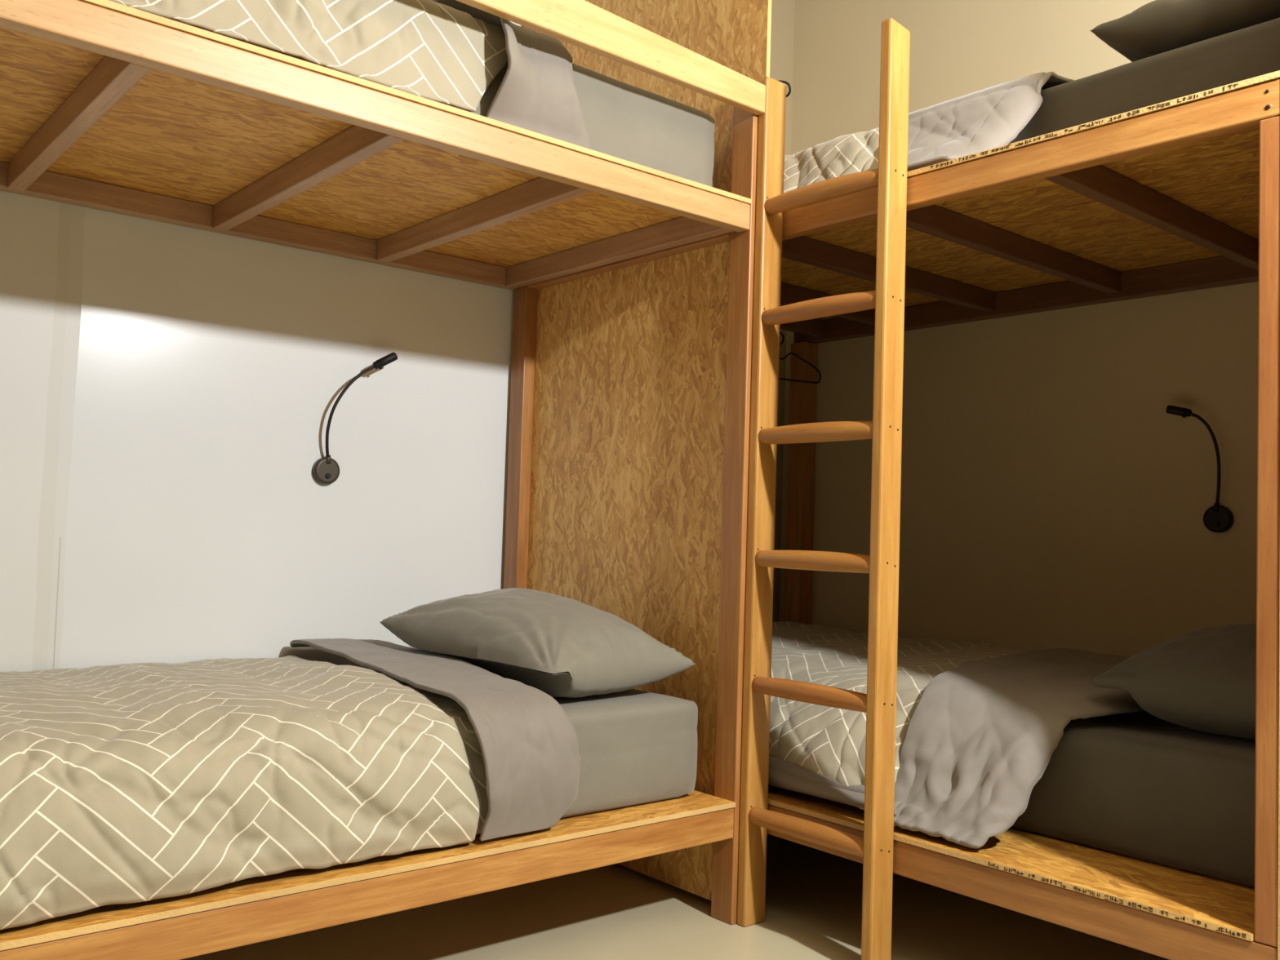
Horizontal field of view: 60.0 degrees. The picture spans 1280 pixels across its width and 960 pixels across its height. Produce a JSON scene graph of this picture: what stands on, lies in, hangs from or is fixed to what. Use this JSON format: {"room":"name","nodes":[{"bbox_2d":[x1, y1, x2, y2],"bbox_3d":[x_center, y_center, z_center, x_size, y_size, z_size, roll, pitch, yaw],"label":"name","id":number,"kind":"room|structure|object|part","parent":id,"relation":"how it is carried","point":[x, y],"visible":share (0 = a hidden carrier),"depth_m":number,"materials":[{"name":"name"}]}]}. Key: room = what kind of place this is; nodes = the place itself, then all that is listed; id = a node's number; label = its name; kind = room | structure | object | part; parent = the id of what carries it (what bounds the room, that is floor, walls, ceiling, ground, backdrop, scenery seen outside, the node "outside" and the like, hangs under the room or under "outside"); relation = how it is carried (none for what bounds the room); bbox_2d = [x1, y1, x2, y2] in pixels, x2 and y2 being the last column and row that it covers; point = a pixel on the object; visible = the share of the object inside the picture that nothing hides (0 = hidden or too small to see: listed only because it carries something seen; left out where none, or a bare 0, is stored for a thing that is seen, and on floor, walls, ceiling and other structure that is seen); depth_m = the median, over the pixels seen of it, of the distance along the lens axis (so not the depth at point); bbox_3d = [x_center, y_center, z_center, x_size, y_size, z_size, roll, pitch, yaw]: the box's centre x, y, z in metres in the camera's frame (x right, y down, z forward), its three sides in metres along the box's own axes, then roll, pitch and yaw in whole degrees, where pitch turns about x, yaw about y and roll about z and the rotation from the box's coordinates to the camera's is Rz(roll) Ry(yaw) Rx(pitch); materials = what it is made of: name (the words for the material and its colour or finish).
{"room":"dormitory","nodes":[
{"label":"dormitory","id":0,"kind":"room"},
{"bbox_2d":[0,0,795,671],"bbox_3d":[-1.176,-0.513,2.798,4.660,3.000,0.120,4,-3,-40],"label":"wall","id":1,"kind":"structure","parent":0,"point":[169,393],"depth_m":2.82,"materials":[{"name":"white paint"}]},
{"bbox_2d":[311,352,397,484],"bbox_3d":[-0.773,-0.171,3.006,0.211,0.370,0.060,3,-3,-28],"label":"reading lamp","id":2,"kind":"object","parent":1,"relation":"attached to","point":[325,470],"visible":1,"depth_m":2.97,"materials":[{"name":"black metal"}]},
{"bbox_3d":[-0.843,-0.025,2.978,0.072,0.072,0.021,4,-3,-40],"label":"wall plate","id":3,"kind":"part","parent":2,"relation":"part of","materials":[{"name":"brown metal"}]},
{"bbox_2d":[325,473,330,478],"bbox_3d":[-0.835,-0.011,2.968,0.014,0.014,0.005,4,-3,-40],"label":"switch","id":4,"kind":"object","parent":2,"relation":"attached to","point":[327,475],"depth_m":2.97,"materials":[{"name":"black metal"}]},
{"bbox_2d":[180,833,1169,959],"bbox_3d":[0.098,1.002,1.076,4.780,0.100,4.352,4,-3,-40],"label":"floor","id":5,"kind":"structure","parent":0,"point":[813,904],"depth_m":2.52,"materials":[{"name":"beige concrete"}]},
{"bbox_2d":[0,0,771,959],"bbox_3d":[-0.848,-0.334,2.311,2.154,2.620,1.038,4,-3,-40],"label":"bunk bed","id":6,"kind":"object","parent":5,"relation":"on","point":[633,283],"visible":0.72,"depth_m":2.59,"materials":[{"name":"brown wood"}]},
{"bbox_3d":[-1.165,-0.661,2.703,2.059,0.057,0.040,4,-3,-40],"label":"rail","id":7,"kind":"part","parent":6,"relation":"part of","materials":[{"name":"brown wood"}]},
{"bbox_3d":[-0.580,0.735,1.898,2.059,0.070,0.036,4,-3,-40],"label":"rail","id":8,"kind":"part","parent":6,"relation":"part of","materials":[{"name":"brown wood"}]},
{"bbox_3d":[-0.536,-0.673,1.961,2.059,0.061,0.036,4,-3,-40],"label":"rail","id":9,"kind":"part","parent":6,"relation":"part of","materials":[{"name":"beige wood"}]},
{"bbox_2d":[167,17,715,186],"bbox_3d":[-0.870,-0.820,2.364,1.998,0.221,0.926,4,-3,-40],"label":"mattress","id":10,"kind":"object","parent":6,"relation":"on","point":[624,121],"visible":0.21,"depth_m":2.50,"materials":[{"name":"grey fabric"}]},
{"bbox_2d":[109,0,591,148],"bbox_3d":[-0.992,-0.879,2.201,1.626,0.293,1.009,4,-3,-40],"label":"duvet","id":11,"kind":"object","parent":10,"relation":"on","point":[450,52],"visible":0.56,"depth_m":2.12,"materials":[{"name":"fabric"}]},
{"bbox_3d":[-0.358,-0.193,3.340,0.040,2.460,0.070,4,-3,-40],"label":"post","id":12,"kind":"part","parent":6,"relation":"part of","materials":[{"name":"brown wood"}]},
{"bbox_2d":[357,666,697,817],"bbox_3d":[-0.913,0.579,2.301,1.999,0.229,0.927,4,-3,-40],"label":"mattress","id":13,"kind":"object","parent":6,"relation":"on","point":[636,747],"visible":0.2,"depth_m":2.47,"materials":[{"name":"grey fabric"}]},
{"bbox_2d":[0,638,580,929],"bbox_3d":[-1.025,0.523,2.144,1.640,0.303,1.003,4,-3,-40],"label":"duvet","id":14,"kind":"object","parent":13,"relation":"on","point":[139,782],"visible":1,"depth_m":1.94,"materials":[{"name":"fabric"}]},
{"bbox_2d":[378,587,694,697],"bbox_3d":[-0.265,0.385,2.731,0.444,0.226,0.687,4,-4,-45],"label":"pillow","id":15,"kind":"object","parent":13,"relation":"on","point":[557,646],"visible":0.96,"depth_m":2.57,"materials":[{"name":"grey fabric"}]},
{"bbox_3d":[-0.458,-0.991,1.990,1.962,0.151,0.027,4,-3,-40],"label":"guard rail","id":16,"kind":"part","parent":6,"relation":"part of","materials":[{"name":"beige wood"}]},
{"bbox_3d":[-0.046,-0.611,3.005,0.038,0.061,0.853,4,-3,-40],"label":"rail","id":17,"kind":"part","parent":6,"relation":"part of","materials":[{"name":"brown wood"}]},
{"bbox_3d":[-0.036,-0.287,3.009,0.012,2.602,0.998,4,-3,-40],"label":"headboard","id":18,"kind":"part","parent":6,"relation":"part of","materials":[{"name":"brown wood"}]},
{"bbox_3d":[0.233,0.056,2.621,0.040,1.935,0.070,4,-3,-40],"label":"post","id":19,"kind":"part","parent":6,"relation":"part of","materials":[{"name":"brown wood"}]},
{"bbox_2d":[777,80,791,97],"bbox_3d":[0.337,-0.946,2.676,0.057,0.043,0.015,2,-3,-13],"label":"coat hook","id":20,"kind":"object","parent":6,"relation":"attached to","point":[781,81],"visible":0.52,"depth_m":2.68,"materials":[{"name":"black metal"}]},
{"bbox_2d":[737,17,910,959],"bbox_3d":[0.401,0.023,2.465,0.075,1.999,0.386,4,-3,-40],"label":"ladder","id":21,"kind":"object","parent":5,"relation":"on","point":[879,703],"visible":1,"depth_m":2.38,"materials":[{"name":"brown wood"}]},
{"bbox_2d":[767,70,1279,959],"bbox_3d":[0.814,-0.014,2.936,1.152,2.140,2.064,4,-3,-40],"label":"bunk bed","id":22,"kind":"object","parent":5,"relation":"on","point":[1181,194],"visible":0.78,"depth_m":2.29,"materials":[{"name":"brown wood"}]},
{"bbox_2d":[778,331,821,383],"bbox_3d":[0.476,-0.436,3.865,0.474,0.171,0.006,4,-3,-40],"label":"wire hanger","id":23,"kind":"object","parent":22,"relation":"hanging from","point":[780,332],"visible":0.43,"depth_m":3.94,"materials":[{"name":"black metal"}]},
{"bbox_3d":[0.582,0.158,4.032,0.073,1.317,0.070,4,-3,-40],"label":"post","id":24,"kind":"part","parent":22,"relation":"part of","materials":[{"name":"brown wood"}]},
{"bbox_3d":[0.360,0.793,2.547,0.036,0.070,2.048,4,-3,-40],"label":"rail","id":25,"kind":"part","parent":22,"relation":"part of","materials":[{"name":"brown wood"}]},
{"bbox_3d":[1.247,-0.551,3.323,0.048,0.073,2.048,4,-3,-40],"label":"rail","id":26,"kind":"part","parent":22,"relation":"part of","materials":[{"name":"brown wood"}]},
{"bbox_3d":[0.404,-0.615,2.610,0.036,0.061,2.048,4,-3,-40],"label":"rail","id":27,"kind":"part","parent":22,"relation":"part of","materials":[{"name":"brown wood"}]},
{"bbox_2d":[930,83,1238,168],"bbox_3d":[0.810,-0.662,2.100,0.001,0.008,0.611,4,-3,-40],"label":"print","id":28,"kind":"object","parent":22,"relation":"attached to","point":[1224,92],"depth_m":2.06},
{"bbox_2d":[917,17,1279,168],"bbox_3d":[0.942,-0.728,3.022,0.904,0.209,1.945,4,-3,-40],"label":"mattress","id":29,"kind":"object","parent":22,"relation":"on","point":[1252,51],"visible":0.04,"depth_m":2.21,"materials":[{"name":"grey fabric"}]},
{"bbox_2d":[783,71,1074,193],"bbox_3d":[0.688,-0.768,3.150,1.124,0.267,1.430,4,-3,-40],"label":"duvet","id":30,"kind":"object","parent":29,"relation":"on","point":[990,117],"visible":0.33,"depth_m":2.49,"materials":[{"name":"fabric"}]},
{"bbox_2d":[1089,0,1279,62],"bbox_3d":[1.347,-0.947,2.378,0.693,0.184,0.450,4,-3,-40],"label":"pillow","id":31,"kind":"object","parent":29,"relation":"on","point":[1156,27],"visible":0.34,"depth_m":2.23,"materials":[{"name":"grey fabric"}]},
{"bbox_2d":[988,862,1245,937],"bbox_3d":[0.827,0.740,1.967,0.001,0.009,0.469,4,-3,-40],"label":"print","id":32,"kind":"object","parent":22,"relation":"attached to","point":[1209,928],"depth_m":1.95},
{"bbox_2d":[1011,710,1255,887],"bbox_3d":[0.891,0.662,2.969,0.904,0.236,1.921,4,-3,-40],"label":"mattress","id":33,"kind":"object","parent":22,"relation":"on","point":[1140,784],"visible":0.17,"depth_m":2.17,"materials":[{"name":"grey fabric"}]},
{"bbox_2d":[768,621,1143,848],"bbox_3d":[0.684,0.612,3.038,1.131,0.309,1.556,4,-3,-40],"label":"duvet","id":34,"kind":"object","parent":33,"relation":"on","point":[978,725],"visible":0.7,"depth_m":2.47,"materials":[{"name":"fabric"}]},
{"bbox_2d":[1088,623,1256,739],"bbox_3d":[1.338,0.416,2.371,0.680,0.217,0.450,4,-3,-42],"label":"pillow","id":35,"kind":"object","parent":33,"relation":"on","point":[1202,679],"visible":0.77,"depth_m":2.22,"materials":[{"name":"grey fabric"}]},
{"bbox_3d":[1.036,0.073,1.813,0.045,1.342,0.035,4,-3,-40],"label":"post","id":36,"kind":"part","parent":22,"relation":"part of","materials":[{"name":"brown wood"}]},
{"bbox_3d":[1.476,-0.038,2.154,1.148,2.120,0.015,4,-3,-40],"label":"headboard","id":37,"kind":"part","parent":22,"relation":"part of","materials":[{"name":"brown wood"}]},
{"bbox_2d":[778,0,1258,657],"bbox_3d":[1.922,-0.423,2.647,0.120,3.000,4.112,4,-3,-40],"label":"wall","id":38,"kind":"structure","parent":0,"point":[1051,497],"depth_m":3.39,"materials":[{"name":"beige paint"}]},
{"bbox_2d":[1165,404,1233,533],"bbox_3d":[1.500,-0.032,2.971,0.163,0.342,0.060,0,-3,32],"label":"reading lamp","id":39,"kind":"object","parent":38,"relation":"attached to","point":[1216,518],"visible":1,"depth_m":2.94,"materials":[{"name":"black metal"}]},
{"bbox_2d":[1213,521,1218,526],"bbox_3d":[1.528,0.117,2.940,0.005,0.014,0.014,4,-3,-40],"label":"switch","id":40,"kind":"object","parent":39,"relation":"attached to","point":[1215,523],"depth_m":2.94,"materials":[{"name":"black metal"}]},
{"bbox_3d":[1.538,0.104,2.949,0.021,0.072,0.072,4,-3,-40],"label":"wall plate","id":41,"kind":"part","parent":39,"relation":"part of","materials":[{"name":"black metal"}]}
]}

